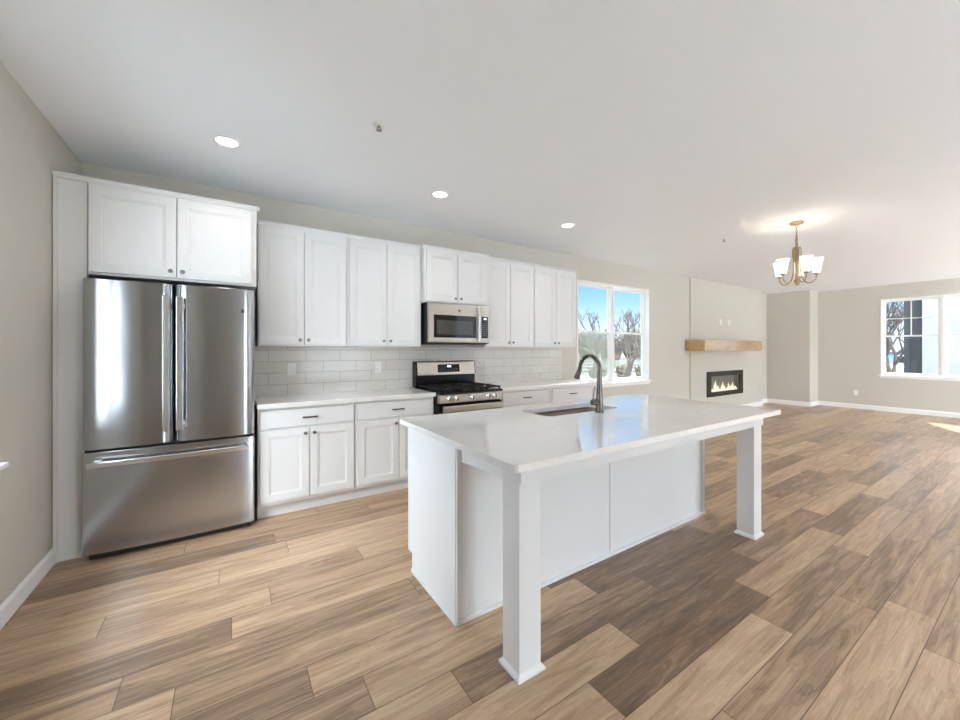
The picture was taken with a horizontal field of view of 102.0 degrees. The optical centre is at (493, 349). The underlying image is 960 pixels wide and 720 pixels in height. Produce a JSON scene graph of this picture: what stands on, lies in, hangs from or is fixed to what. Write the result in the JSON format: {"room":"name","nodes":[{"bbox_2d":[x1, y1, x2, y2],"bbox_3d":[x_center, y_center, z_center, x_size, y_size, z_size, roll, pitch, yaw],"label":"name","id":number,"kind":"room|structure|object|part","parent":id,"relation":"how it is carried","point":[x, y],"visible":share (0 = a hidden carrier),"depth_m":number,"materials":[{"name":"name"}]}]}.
{"room":"open-plan kitchen","nodes":[
{"label":"open-plan kitchen","id":0,"kind":"room"},
{"bbox_2d":[0,61,80,604],"bbox_3d":[-1.248,-0.029,0.067,0.150,2.732,6.710,0,0,-34],"label":"wall","id":1,"kind":"structure","parent":0,"point":[31,148],"depth_m":2.10,"materials":[{"name":"paint"}]},
{"bbox_2d":[0,462,8,470],"bbox_3d":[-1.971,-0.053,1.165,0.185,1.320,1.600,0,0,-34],"label":"window sill","id":2,"kind":"structure","parent":1,"relation":"in","point":[3,465],"depth_m":1.84,"materials":[{"name":"white paint"}]},
{"bbox_2d":[0,548,54,629],"bbox_3d":[-1.023,1.286,-0.119,0.014,0.102,6.150,0,0,-34],"label":"baseboard","id":3,"kind":"structure","parent":1,"relation":"attached to","point":[11,604],"depth_m":2.08,"materials":[{"name":"white paint"}]},
{"bbox_2d":[81,162,772,404],"bbox_3d":[2.139,-0.029,6.488,12.961,2.732,0.175,0,0,-34],"label":"wall","id":4,"kind":"structure","parent":0,"point":[668,293],"depth_m":6.91,"materials":[{"name":"paint"}]},
{"bbox_2d":[52,170,259,290],"bbox_3d":[-2.437,-0.801,2.949,1.108,0.624,0.599,0,0,-34],"label":"upper cabinet","id":5,"kind":"object","parent":4,"relation":"attached to","point":[136,232],"visible":0.98,"depth_m":2.73,"materials":[{"name":"white paint"}]},
{"bbox_3d":[-2.432,-0.786,2.634,0.437,0.563,0.020,0,0,-34],"label":"door","id":6,"kind":"part","parent":5,"relation":"part of","materials":[{"name":"white paint"}]},
{"bbox_3d":[-2.443,-1.098,2.957,1.108,0.030,0.575,0,0,-34],"label":"crown moulding","id":7,"kind":"part","parent":5,"relation":"part of","materials":[{"name":"white paint"}]},
{"bbox_3d":[-2.061,-0.786,2.886,0.446,0.563,0.020,0,0,-34],"label":"door","id":8,"kind":"part","parent":5,"relation":"part of","materials":[{"name":"white paint"}]},
{"bbox_2d":[256,219,346,346],"bbox_3d":[-1.753,-0.556,3.561,0.716,1.055,0.354,0,0,-34],"label":"upper cabinet","id":9,"kind":"object","parent":4,"relation":"attached to","point":[301,272],"visible":1,"depth_m":3.42,"materials":[{"name":"white paint"}]},
{"bbox_3d":[-1.821,-0.540,3.344,0.336,0.995,0.020,0,0,-34],"label":"door","id":10,"kind":"part","parent":9,"relation":"part of","materials":[{"name":"white paint"}]},
{"bbox_3d":[-1.758,-1.069,3.569,0.716,0.030,0.330,0,0,-34],"label":"crown moulding","id":11,"kind":"part","parent":9,"relation":"part of","materials":[{"name":"white paint"}]},
{"bbox_3d":[-1.531,-0.540,3.541,0.350,0.995,0.020,0,0,-34],"label":"door","id":12,"kind":"part","parent":9,"relation":"part of","materials":[{"name":"white paint"}]},
{"bbox_2d":[344,234,421,346],"bbox_3d":[-1.145,-0.556,3.972,0.748,1.055,0.354,0,0,-34],"label":"upper cabinet","id":13,"kind":"object","parent":4,"relation":"attached to","point":[384,276],"visible":0.98,"depth_m":3.83,"materials":[{"name":"white paint"}]},
{"bbox_3d":[-1.212,-0.540,3.757,0.352,0.995,0.020,0,0,-34],"label":"door","id":14,"kind":"part","parent":13,"relation":"part of","materials":[{"name":"white paint"}]},
{"bbox_3d":[-1.151,-1.069,3.981,0.748,0.030,0.330,0,0,-34],"label":"crown moulding","id":15,"kind":"part","parent":13,"relation":"part of","materials":[{"name":"white paint"}]},
{"bbox_3d":[-0.917,-0.540,3.956,0.345,0.995,0.020,0,0,-34],"label":"door","id":16,"kind":"part","parent":13,"relation":"part of","materials":[{"name":"white paint"}]},
{"bbox_2d":[255,346,561,395],"bbox_3d":[-0.591,0.197,4.558,3.790,0.451,0.010,0,0,-34],"label":"backsplash","id":17,"kind":"structure","parent":4,"relation":"attached to","point":[318,369],"depth_m":4.09,"materials":[{"name":"white tile"}]},
{"bbox_2d":[287,363,295,374],"bbox_3d":[-1.902,0.185,3.658,0.072,0.116,0.009,0,0,-34],"label":"electrical outlet","id":18,"kind":"object","parent":17,"relation":"attached to","point":[291,367],"visible":1,"depth_m":3.65,"materials":[{"name":"white plastic"}]},
{"bbox_2d":[374,361,380,372],"bbox_3d":[-1.226,0.185,4.116,0.072,0.116,0.009,0,0,-34],"label":"electrical outlet","id":19,"kind":"object","parent":17,"relation":"attached to","point":[377,365],"visible":1,"depth_m":4.11,"materials":[{"name":"white plastic"}]},
{"bbox_2d":[421,244,488,305],"bbox_3d":[-0.494,-0.785,4.365,0.807,0.588,0.434,0,0,-34],"label":"upper cabinet","id":20,"kind":"object","parent":4,"relation":"attached to","point":[449,276],"visible":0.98,"depth_m":4.17,"materials":[{"name":"white paint"}]},
{"bbox_3d":[-0.546,-0.769,4.111,0.360,0.528,0.020,0,0,-34],"label":"door","id":21,"kind":"part","parent":20,"relation":"part of","materials":[{"name":"white paint"}]},
{"bbox_3d":[-0.499,-1.064,4.374,0.807,0.030,0.410,0,0,-34],"label":"crown moulding","id":22,"kind":"part","parent":20,"relation":"part of","materials":[{"name":"white paint"}]},
{"bbox_2d":[421,302,489,344],"bbox_3d":[-0.466,-0.272,4.351,0.760,0.434,0.465,0,0,-34],"label":"microwave","id":23,"kind":"object","parent":20,"relation":"attached to","point":[441,323],"visible":0.94,"depth_m":4.15,"materials":[{"name":"silver metal"}]},
{"bbox_3d":[-0.410,-0.279,4.153,0.620,0.397,0.006,0,0,-34],"label":"door","id":24,"kind":"part","parent":23,"relation":"part of","materials":[{"name":"silver metal"}]},
{"bbox_3d":[-0.166,-0.278,4.295,0.030,0.370,0.036,0,0,-34],"label":"handle","id":25,"kind":"part","parent":23,"relation":"part of","materials":[{"name":"metal"}]},
{"bbox_3d":[-0.100,-0.245,4.361,0.086,0.240,0.008,0,0,-34],"label":"control panel","id":26,"kind":"part","parent":23,"relation":"part of","materials":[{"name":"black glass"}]},
{"bbox_3d":[-0.239,-0.769,4.319,0.364,0.528,0.020,0,0,-34],"label":"door","id":27,"kind":"part","parent":20,"relation":"part of","materials":[{"name":"white paint"}]},
{"bbox_2d":[471,256,533,346],"bbox_3d":[0.118,-0.556,4.828,0.732,1.055,0.354,0,0,-34],"label":"upper cabinet","id":28,"kind":"object","parent":4,"relation":"attached to","point":[509,283],"visible":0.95,"depth_m":4.69,"materials":[{"name":"white paint"}]},
{"bbox_3d":[0.049,-0.540,4.611,0.350,0.995,0.020,0,0,-34],"label":"door","id":29,"kind":"part","parent":28,"relation":"part of","materials":[{"name":"white paint"}]},
{"bbox_3d":[0.112,-1.069,4.836,0.732,0.030,0.330,0,0,-34],"label":"crown moulding","id":30,"kind":"part","parent":28,"relation":"part of","materials":[{"name":"white paint"}]},
{"bbox_3d":[0.346,-0.540,4.812,0.350,0.995,0.020,0,0,-34],"label":"door","id":31,"kind":"part","parent":28,"relation":"part of","materials":[{"name":"white paint"}]},
{"bbox_2d":[533,264,577,346],"bbox_3d":[0.747,-0.556,5.254,0.785,1.055,0.354,0,0,-34],"label":"upper cabinet","id":32,"kind":"object","parent":4,"relation":"attached to","point":[554,288],"visible":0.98,"depth_m":5.11,"materials":[{"name":"white paint"}]},
{"bbox_3d":[0.664,-0.540,5.028,0.360,0.995,0.020,0,0,-34],"label":"door","id":33,"kind":"part","parent":32,"relation":"part of","materials":[{"name":"white paint"}]},
{"bbox_3d":[0.742,-1.069,5.263,0.785,0.030,0.330,0,0,-34],"label":"crown moulding","id":34,"kind":"part","parent":32,"relation":"part of","materials":[{"name":"white paint"}]},
{"bbox_3d":[0.972,-0.540,5.236,0.368,0.995,0.020,0,0,-34],"label":"door","id":35,"kind":"part","parent":32,"relation":"part of","materials":[{"name":"white paint"}]},
{"bbox_2d":[577,279,651,387],"bbox_3d":[1.951,-0.225,6.356,1.840,1.645,0.185,0,0,-34],"label":"window","id":36,"kind":"structure","parent":4,"relation":"in","point":[611,381],"depth_m":6.41,"materials":[{"name":"white paint"}]},
{"bbox_3d":[1.546,-0.633,6.155,0.805,0.751,0.022,0,0,-34],"label":"sash","id":37,"kind":"part","parent":36,"relation":"part of","materials":[{"name":"clear glass"}]},
{"bbox_3d":[1.560,0.104,6.133,0.805,0.788,0.022,0,0,-34],"label":"sash","id":38,"kind":"part","parent":36,"relation":"part of","materials":[{"name":"clear glass"}]},
{"bbox_3d":[1.555,-0.255,6.141,0.847,1.549,0.065,0,0,-34],"label":"frame","id":39,"kind":"part","parent":36,"relation":"part of","materials":[{"name":"white paint"}]},
{"bbox_3d":[1.965,0.543,6.335,1.840,0.024,0.135,0,0,-34],"label":"sill","id":40,"kind":"part","parent":36,"relation":"part of","materials":[{"name":"white paint"}]},
{"bbox_3d":[2.288,-0.633,6.658,0.805,0.751,0.022,0,0,-34],"label":"sash","id":41,"kind":"part","parent":36,"relation":"part of","materials":[{"name":"clear glass"}]},
{"bbox_3d":[2.303,0.104,6.636,0.805,0.788,0.022,0,0,-34],"label":"sash","id":42,"kind":"part","parent":36,"relation":"part of","materials":[{"name":"clear glass"}]},
{"bbox_3d":[2.297,-0.255,6.644,0.847,1.549,0.065,0,0,-34],"label":"frame","id":43,"kind":"part","parent":36,"relation":"part of","materials":[{"name":"white paint"}]},
{"bbox_2d":[686,340,761,350],"bbox_3d":[4.761,-0.077,7.945,2.375,0.205,0.354,0,0,-34],"label":"mantel","id":44,"kind":"object","parent":4,"relation":"attached to","point":[691,345],"visible":1,"depth_m":7.49,"materials":[{"name":"brown wood"}]},
{"bbox_2d":[707,370,742,397],"bbox_3d":[4.903,0.712,8.312,1.536,0.517,0.137,0,0,-34],"label":"linear fireplace","id":45,"kind":"object","parent":4,"relation":"attached to","point":[719,383],"visible":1,"depth_m":8.36,"materials":[{"name":"black metal"}]},
{"bbox_2d":[743,398,766,406],"bbox_3d":[3.962,1.286,7.712,7.210,0.102,0.184,0,0,-34],"label":"baseboard","id":46,"kind":"structure","parent":4,"relation":"attached to","point":[756,404],"depth_m":9.10,"materials":[{"name":"white paint"}]},
{"bbox_2d":[0,0,959,293],"bbox_3d":[4.055,-1.495,3.659,12.961,0.200,7.010,0,0,-34],"label":"ceiling","id":47,"kind":"structure","parent":0,"point":[665,131],"depth_m":2.29,"materials":[{"name":"paint"}]},
{"bbox_2d":[211,134,242,147],"bbox_3d":[-1.785,-1.389,2.599,0.176,0.009,0.176,0,0,-34],"label":"recessed light","id":48,"kind":"object","parent":47,"relation":"in","point":[223,140],"visible":1,"depth_m":2.59,"materials":[{"name":"white paint"}]},
{"bbox_2d":[373,121,384,131],"bbox_3d":[-0.712,-1.378,2.414,0.076,0.034,0.076,0,0,-34],"label":"sprinkler head","id":49,"kind":"object","parent":47,"relation":"attached to","point":[376,123],"visible":1,"depth_m":2.40},
{"bbox_2d":[430,190,449,197],"bbox_3d":[-0.480,-1.389,3.483,0.176,0.009,0.176,0,0,-34],"label":"recessed light","id":50,"kind":"object","parent":47,"relation":"in","point":[437,193],"visible":1,"depth_m":3.48,"materials":[{"name":"white paint"}]},
{"bbox_2d":[560,223,574,227],"bbox_3d":[0.828,-1.389,4.360,0.176,0.009,0.176,0,0,-34],"label":"recessed light","id":51,"kind":"object","parent":47,"relation":"in","point":[564,225],"visible":1,"depth_m":4.35,"materials":[{"name":"white paint"}]},
{"bbox_2d":[773,220,823,285],"bbox_3d":[3.323,-1.046,4.273,0.448,0.697,0.446,0,0,-34],"label":"chandelier","id":52,"kind":"object","parent":47,"relation":"hanging from","point":[806,262],"visible":1,"depth_m":4.22,"materials":[{"name":"white glass"}]},
{"bbox_3d":[3.246,-0.901,4.416,0.124,0.157,0.124,0,0,-34],"label":"lamp shade","id":53,"kind":"part","parent":52,"relation":"part of","materials":[{"name":"white glass"}]},
{"bbox_3d":[3.151,-0.901,4.237,0.124,0.157,0.124,0,0,-34],"label":"lamp shade","id":54,"kind":"part","parent":52,"relation":"part of","materials":[{"name":"white glass"}]},
{"bbox_3d":[3.282,-0.920,4.343,0.011,0.407,0.172,0,0,-26],"label":"arm","id":55,"kind":"part","parent":52,"relation":"part of","materials":[{"name":"brown metal"}]},
{"bbox_3d":[3.231,-0.920,4.248,0.172,0.407,0.011,0,0,-8],"label":"arm","id":56,"kind":"part","parent":52,"relation":"part of","materials":[{"name":"brown metal"}]},
{"bbox_3d":[3.322,-0.974,4.261,0.052,0.552,0.052,0,0,-34],"label":"stem","id":57,"kind":"part","parent":52,"relation":"part of","materials":[{"name":"brown metal"}]},
{"bbox_3d":[3.445,-0.901,4.381,0.124,0.157,0.124,0,0,-34],"label":"lamp shade","id":58,"kind":"part","parent":52,"relation":"part of","materials":[{"name":"white glass"}]},
{"bbox_3d":[3.306,-0.920,4.171,0.011,0.407,0.173,0,0,10],"label":"arm","id":59,"kind":"part","parent":52,"relation":"part of","materials":[{"name":"brown metal"}]},
{"bbox_3d":[3.292,-0.901,4.092,0.124,0.157,0.124,0,0,-34],"label":"lamp shade","id":60,"kind":"part","parent":52,"relation":"part of","materials":[{"name":"white glass"}]},
{"bbox_3d":[3.402,-0.920,4.219,0.172,0.407,0.011,0,0,28],"label":"arm","id":61,"kind":"part","parent":52,"relation":"part of","materials":[{"name":"brown metal"}]},
{"bbox_3d":[3.474,-0.901,4.181,0.124,0.157,0.124,0,0,-34],"label":"lamp shade","id":62,"kind":"part","parent":52,"relation":"part of","materials":[{"name":"white glass"}]},
{"bbox_2d":[0,403,959,719],"bbox_3d":[4.055,1.337,3.659,12.961,0.001,7.010,0,0,-34],"label":"floor","id":63,"kind":"structure","parent":0,"point":[846,606],"depth_m":1.92,"materials":[{"name":"brown wood"}]},
{"bbox_2d":[53,176,87,562],"bbox_3d":[-2.694,0.128,2.474,0.150,2.417,0.032,0,0,-34],"label":"filler panel","id":64,"kind":"object","parent":63,"relation":"on","point":[70,197],"visible":0.77,"depth_m":2.46,"materials":[{"name":"white paint"}]},
{"bbox_2d":[81,278,254,559],"bbox_3d":[-2.342,0.440,2.905,0.924,1.786,0.723,0,0,-34],"label":"refrigerator","id":65,"kind":"object","parent":63,"relation":"on","point":[168,370],"visible":1,"depth_m":2.62,"materials":[{"name":"grey metal"}]},
{"bbox_3d":[-2.391,0.093,2.552,0.448,1.079,0.076,0,0,-34],"label":"door","id":66,"kind":"part","parent":65,"relation":"part of","materials":[{"name":"silver metal"}]},
{"bbox_3d":[-2.200,0.092,2.613,0.037,0.910,0.074,0,0,-34],"label":"handle","id":67,"kind":"part","parent":65,"relation":"part of","materials":[{"name":"metal"}]},
{"bbox_3d":[-2.194,0.971,2.687,0.924,0.643,0.074,0,0,-34],"label":"freezer drawer","id":68,"kind":"part","parent":65,"relation":"part of","materials":[{"name":"silver metal"}]},
{"bbox_3d":[-2.142,0.092,2.652,0.037,0.910,0.074,0,0,-34],"label":"handle","id":69,"kind":"part","parent":65,"relation":"part of","materials":[{"name":"metal"}]},
{"bbox_3d":[-2.006,0.093,2.813,0.470,1.079,0.076,0,0,-34],"label":"door","id":70,"kind":"part","parent":65,"relation":"part of","materials":[{"name":"silver metal"}]},
{"bbox_2d":[254,403,353,518],"bbox_3d":[-1.678,0.900,3.437,0.731,0.873,0.642,0,0,-34],"label":"base cabinet","id":71,"kind":"object","parent":63,"relation":"on","point":[304,456],"visible":0.96,"depth_m":3.18,"materials":[{"name":"white paint"}]},
{"bbox_3d":[-1.668,0.920,3.110,0.348,0.565,0.020,0,0,-34],"label":"door","id":72,"kind":"part","parent":71,"relation":"part of","materials":[{"name":"white paint"}]},
{"bbox_3d":[-1.520,0.552,3.210,0.706,0.139,0.020,0,0,-34],"label":"drawer","id":73,"kind":"part","parent":71,"relation":"part of","materials":[{"name":"white paint"}]},
{"bbox_3d":[-1.373,0.920,3.309,0.351,0.565,0.020,0,0,-34],"label":"door","id":74,"kind":"part","parent":71,"relation":"part of","materials":[{"name":"white paint"}]},
{"bbox_2d":[353,397,433,498],"bbox_3d":[-1.059,0.900,3.857,0.761,0.873,0.642,0,0,-34],"label":"base cabinet","id":75,"kind":"object","parent":63,"relation":"on","point":[380,440],"visible":0.6,"depth_m":3.56,"materials":[{"name":"white paint"}]},
{"bbox_2d":[255,387,435,409],"bbox_3d":[-1.364,0.443,3.652,1.501,0.038,0.641,0,0,-34],"label":"countertop","id":76,"kind":"structure","parent":75,"relation":"on","point":[325,398],"depth_m":3.50,"materials":[{"name":"white stone"}]},
{"bbox_3d":[-1.048,0.920,3.530,0.375,0.565,0.020,0,0,-34],"label":"door","id":77,"kind":"part","parent":75,"relation":"part of","materials":[{"name":"white paint"}]},
{"bbox_3d":[-0.903,0.552,3.628,0.725,0.139,0.020,0,0,-34],"label":"drawer","id":78,"kind":"part","parent":75,"relation":"part of","materials":[{"name":"white paint"}]},
{"bbox_3d":[-0.745,0.920,3.735,0.343,0.565,0.020,0,0,-34],"label":"door","id":79,"kind":"part","parent":75,"relation":"part of","materials":[{"name":"white paint"}]},
{"bbox_2d":[412,360,502,414],"bbox_3d":[-0.394,0.733,4.238,0.756,1.202,0.720,0,0,-34],"label":"gas range","id":80,"kind":"object","parent":63,"relation":"on","point":[455,387],"visible":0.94,"depth_m":4.18,"materials":[{"name":"silver metal"}]},
{"bbox_3d":[-0.534,0.212,4.446,0.730,0.150,0.035,0,0,-34],"label":"control panel","id":81,"kind":"part","parent":80,"relation":"part of","materials":[{"name":"silver metal"}]},
{"bbox_2d":[416,386,502,394],"bbox_3d":[-0.387,0.431,4.228,0.756,0.021,0.625,0,0,-34],"label":"cooktop","id":82,"kind":"object","parent":80,"relation":"in","point":[482,390],"depth_m":4.02,"materials":[{"name":"black metal"}]},
{"bbox_3d":[-0.236,0.802,4.007,0.744,0.520,0.040,0,0,-34],"label":"oven door","id":83,"kind":"part","parent":80,"relation":"part of","materials":[{"name":"silver metal"}]},
{"bbox_3d":[-0.229,0.488,3.997,0.744,0.089,0.065,0,0,-34],"label":"knob panel","id":84,"kind":"part","parent":80,"relation":"part of","materials":[{"name":"silver metal"}]},
{"bbox_3d":[-0.204,0.585,3.969,0.706,0.060,0.062,0,0,-34],"label":"handle","id":85,"kind":"part","parent":80,"relation":"part of","materials":[{"name":"silver metal"}]},
{"bbox_2d":[500,388,547,407],"bbox_3d":[0.203,0.900,4.712,0.747,0.873,0.642,0,0,-34],"label":"base cabinet","id":86,"kind":"object","parent":63,"relation":"on","point":[533,396],"visible":0.21,"depth_m":4.47,"materials":[{"name":"white paint"}]},
{"bbox_2d":[548,385,592,402],"bbox_3d":[0.836,0.900,5.140,0.778,0.873,0.642,0,0,-34],"label":"base cabinet","id":87,"kind":"object","parent":63,"relation":"on","point":[560,394],"visible":0.23,"depth_m":4.88,"materials":[{"name":"white paint"}]},
{"bbox_2d":[484,379,596,391],"bbox_3d":[0.537,0.443,4.939,1.561,0.038,0.641,0,0,-34],"label":"countertop","id":88,"kind":"structure","parent":87,"relation":"on","point":[550,383],"depth_m":4.83,"materials":[{"name":"white stone"}]},
{"bbox_2d":[408,418,763,684],"bbox_3d":[0.718,0.895,2.600,2.311,0.883,1.051,0,0,-34],"label":"kitchen island","id":89,"kind":"object","parent":63,"relation":"on","point":[484,537],"visible":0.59,"depth_m":2.15,"materials":[{"name":"white paint"}]},
{"bbox_3d":[-0.347,0.895,2.142,0.018,0.882,0.613,0,0,-34],"label":"panel","id":90,"kind":"part","parent":89,"relation":"part of","materials":[{"name":"white paint"}]},
{"bbox_3d":[-0.338,1.327,2.106,0.008,0.019,0.558,0,0,-34],"label":"trim","id":91,"kind":"part","parent":89,"relation":"part of","materials":[{"name":"white paint"}]},
{"bbox_3d":[0.118,1.324,1.643,0.141,0.025,0.141,0,0,-34],"label":"moulding","id":92,"kind":"part","parent":89,"relation":"part of","materials":[{"name":"white paint"}]},
{"bbox_3d":[0.118,0.895,1.643,0.115,0.882,0.115,0,0,-34],"label":"leg","id":93,"kind":"part","parent":89,"relation":"part of","materials":[{"name":"white paint"}]},
{"bbox_3d":[0.291,0.895,2.218,1.123,0.882,0.014,0,0,-34],"label":"panel","id":94,"kind":"part","parent":89,"relation":"part of","materials":[{"name":"white paint"}]},
{"bbox_3d":[0.781,1.327,2.531,2.268,0.019,0.015,0,0,-34],"label":"trim","id":95,"kind":"part","parent":89,"relation":"part of","materials":[{"name":"white paint"}]},
{"bbox_2d":[400,394,780,472],"bbox_3d":[0.723,0.438,2.561,2.360,0.030,1.180,0,0,-34],"label":"island countertop","id":96,"kind":"structure","parent":89,"relation":"on","point":[515,439],"depth_m":2.14,"materials":[{"name":"white stone"}]},
{"bbox_2d":[533,407,605,415],"bbox_3d":[0.548,0.530,2.757,0.700,0.152,0.310,0,0,-34],"label":"sink","id":97,"kind":"object","parent":96,"relation":"in","point":[583,409],"visible":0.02,"depth_m":2.95,"materials":[{"name":"silver metal"}]},
{"bbox_2d":[574,354,603,412],"bbox_3d":[0.640,0.227,2.684,0.100,0.393,0.256,0,0,-34],"label":"kitchen faucet","id":98,"kind":"object","parent":96,"relation":"on","point":[598,401],"visible":1,"depth_m":2.60,"materials":[{"name":"metal"}]},
{"bbox_3d":[0.664,0.169,2.683,0.042,0.277,0.211,0,0,-34],"label":"spout","id":99,"kind":"part","parent":98,"relation":"part of","materials":[{"name":"metal"}]},
{"bbox_3d":[1.227,0.895,2.852,1.134,0.882,0.014,0,0,-34],"label":"panel","id":100,"kind":"part","parent":89,"relation":"part of","materials":[{"name":"white paint"}]},
{"bbox_3d":[1.850,0.895,2.817,0.115,0.882,0.115,0,0,-34],"label":"leg","id":101,"kind":"part","parent":89,"relation":"part of","materials":[{"name":"white paint"}]},
{"bbox_3d":[1.850,1.324,2.817,0.141,0.025,0.141,0,0,-34],"label":"moulding","id":102,"kind":"part","parent":89,"relation":"part of","materials":[{"name":"white paint"}]},
{"bbox_2d":[762,293,766,398],"bbox_3d":[6.571,-0.029,9.654,0.750,2.732,0.105,0,0,-34],"label":"wall","id":103,"kind":"structure","parent":0,"point":[764,296],"depth_m":9.74,"materials":[{"name":"paint"}]},
{"bbox_2d":[773,290,817,401],"bbox_3d":[7.402,-0.029,9.534,0.530,2.732,0.736,0,0,-34],"label":"wall","id":104,"kind":"structure","parent":0,"point":[795,313],"depth_m":9.35,"materials":[{"name":"paint"}]},
{"bbox_2d":[818,278,959,412],"bbox_3d":[9.358,-0.029,7.251,0.150,2.732,6.710,0,0,-34],"label":"wall","id":105,"kind":"structure","parent":0,"point":[848,319],"depth_m":8.69,"materials":[{"name":"paint"}]},
{"bbox_2d":[767,398,959,417],"bbox_3d":[9.030,1.286,7.117,0.544,0.102,6.855,0,0,-34],"label":"baseboard","id":106,"kind":"structure","parent":105,"relation":"attached to","point":[788,402],"depth_m":8.61,"materials":[{"name":"white paint"}]},
{"bbox_2d":[878,293,959,380],"bbox_3d":[8.986,-0.238,7.769,0.185,1.710,1.845,0,0,-34],"label":"window","id":107,"kind":"structure","parent":105,"relation":"in","point":[943,316],"depth_m":7.85,"materials":[{"name":"white paint"}]},
{"bbox_3d":[8.785,-0.662,8.176,0.022,0.783,0.808,0,0,-34],"label":"sash","id":108,"kind":"part","parent":107,"relation":"part of","materials":[{"name":"clear glass"}]},
{"bbox_3d":[8.764,0.108,8.162,0.022,0.821,0.808,0,0,-34],"label":"sash","id":109,"kind":"part","parent":107,"relation":"part of","materials":[{"name":"clear glass"}]},
{"bbox_3d":[8.771,-0.268,8.167,0.065,1.614,0.850,0,0,-34],"label":"frame","id":110,"kind":"part","parent":107,"relation":"part of","materials":[{"name":"white paint"}]},
{"bbox_3d":[8.966,0.563,7.755,0.135,0.024,1.845,0,0,-34],"label":"sill","id":111,"kind":"part","parent":107,"relation":"part of","materials":[{"name":"white paint"}]},
{"bbox_3d":[9.276,-0.268,7.422,0.065,1.614,0.850,0,0,-34],"label":"frame","id":112,"kind":"part","parent":107,"relation":"part of","materials":[{"name":"white paint"}]},
{"bbox_3d":[9.290,-0.662,7.431,0.022,0.783,0.808,0,0,-34],"label":"sash","id":113,"kind":"part","parent":107,"relation":"part of","materials":[{"name":"white paint"}]},
{"bbox_3d":[9.268,0.108,7.417,0.022,0.821,0.808,0,0,-34],"label":"sash","id":114,"kind":"part","parent":107,"relation":"part of","materials":[{"name":"clear glass"}]},
{"label":"outside","id":115,"kind":"structure","parent":0,"visible":0},
{"label":"verge","id":116,"kind":"object","parent":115,"visible":0},
{"bbox_2d":[904,297,959,374],"bbox_3d":[17.348,-2.413,8.001,6.100,9.700,12.390,0,0,-34],"label":"building","id":117,"kind":"structure","parent":116,"relation":"on","point":[920,352],"depth_m":10.94,"materials":[{"name":"grey"}]},
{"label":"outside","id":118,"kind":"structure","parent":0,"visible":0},
{"bbox_2d":[578,353,903,379],"bbox_3d":[-9.614,1.662,62.334,198.000,1.350,114.000,0,0,-34],"label":"ground","id":119,"kind":"structure","parent":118,"point":[900,366],"depth_m":42.47,"materials":[{"name":"white snow"}]},
{"bbox_2d":[578,329,603,357],"bbox_3d":[14.115,-1.052,57.014,7.177,4.581,4.705,0,0,-34],"label":"shrub","id":120,"kind":"object","parent":119,"relation":"on","point":[583,349],"visible":0.59,"depth_m":55.74,"materials":[{"name":"green plant"}]},
{"bbox_2d":[588,365,606,376],"bbox_3d":[8.796,1.805,32.992,2.415,1.264,1.472,0,0,-34],"label":"shrub","id":121,"kind":"object","parent":119,"relation":"on","point":[604,370],"visible":0.47,"depth_m":32.66,"materials":[{"name":"green plant"}]},
{"bbox_2d":[578,308,622,378],"bbox_3d":[6.927,-0.314,27.385,4.112,5.438,2.184,0,0,23],"label":"bare tree","id":122,"kind":"object","parent":119,"relation":"on","point":[580,316],"visible":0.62,"depth_m":27.04,"materials":[{"name":"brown plant"}]},
{"bbox_2d":[578,359,640,371],"bbox_3d":[12.025,1.687,37.053,15.356,1.500,0.135,0,0,0],"label":"fence","id":123,"kind":"object","parent":119,"relation":"on","point":[619,361],"visible":0.14,"depth_m":36.99,"materials":[{"name":"white wood"}]},
{"bbox_2d":[593,335,628,359],"bbox_3d":[15.031,-0.226,49.939,4.895,3.976,4.187,0,0,-8],"label":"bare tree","id":124,"kind":"object","parent":119,"relation":"on","point":[618,352],"visible":0.41,"depth_m":49.27,"materials":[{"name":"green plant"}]},
{"bbox_2d":[606,307,640,376],"bbox_3d":[9.173,-0.280,25.012,3.834,5.370,2.362,0,0,44],"label":"bare tree","id":125,"kind":"object","parent":119,"relation":"on","point":[630,364],"visible":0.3,"depth_m":24.91,"materials":[{"name":"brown plant"}]},
{"bbox_2d":[615,363,634,376],"bbox_3d":[11.137,1.774,32.988,1.579,1.326,1.901,0,0,25],"label":"shrub","id":126,"kind":"object","parent":119,"relation":"on","point":[621,370],"visible":0.7,"depth_m":32.56,"materials":[{"name":"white plant"}]},
{"bbox_2d":[618,328,640,357],"bbox_3d":[20.615,-1.012,57.102,6.776,4.502,4.588,0,0,-34],"label":"shrub","id":127,"kind":"object","parent":119,"relation":"on","point":[633,349],"visible":0.38,"depth_m":55.67,"materials":[{"name":"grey plant"}]},
{"bbox_2d":[623,310,639,363],"bbox_3d":[15.996,-1.273,43.884,3.264,6.922,2.071,0,0,-9],"label":"bare tree","id":128,"kind":"object","parent":119,"relation":"on","point":[632,319],"visible":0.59,"depth_m":43.88,"materials":[{"name":"brown plant"}]},
{"bbox_2d":[633,364,640,375],"bbox_3d":[12.717,1.803,33.005,1.950,1.270,1.461,0,0,-10],"label":"shrub","id":129,"kind":"object","parent":119,"relation":"on","point":[638,370],"visible":0.23,"depth_m":32.57,"materials":[{"name":"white plant"}]},
{"bbox_2d":[886,301,903,371],"bbox_3d":[27.007,-0.918,25.768,4.686,6.710,5.314,0,0,12],"label":"bare tree","id":130,"kind":"object","parent":119,"relation":"on","point":[889,344],"visible":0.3,"depth_m":25.95,"materials":[{"name":"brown plant"}]},
{"bbox_2d":[888,342,903,362],"bbox_3d":[54.130,0.687,52.561,7.000,3.500,7.200,0,0,-34],"label":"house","id":131,"kind":"structure","parent":119,"relation":"on","point":[897,347],"depth_m":50.63,"materials":[{"name":"white"}]}
]}

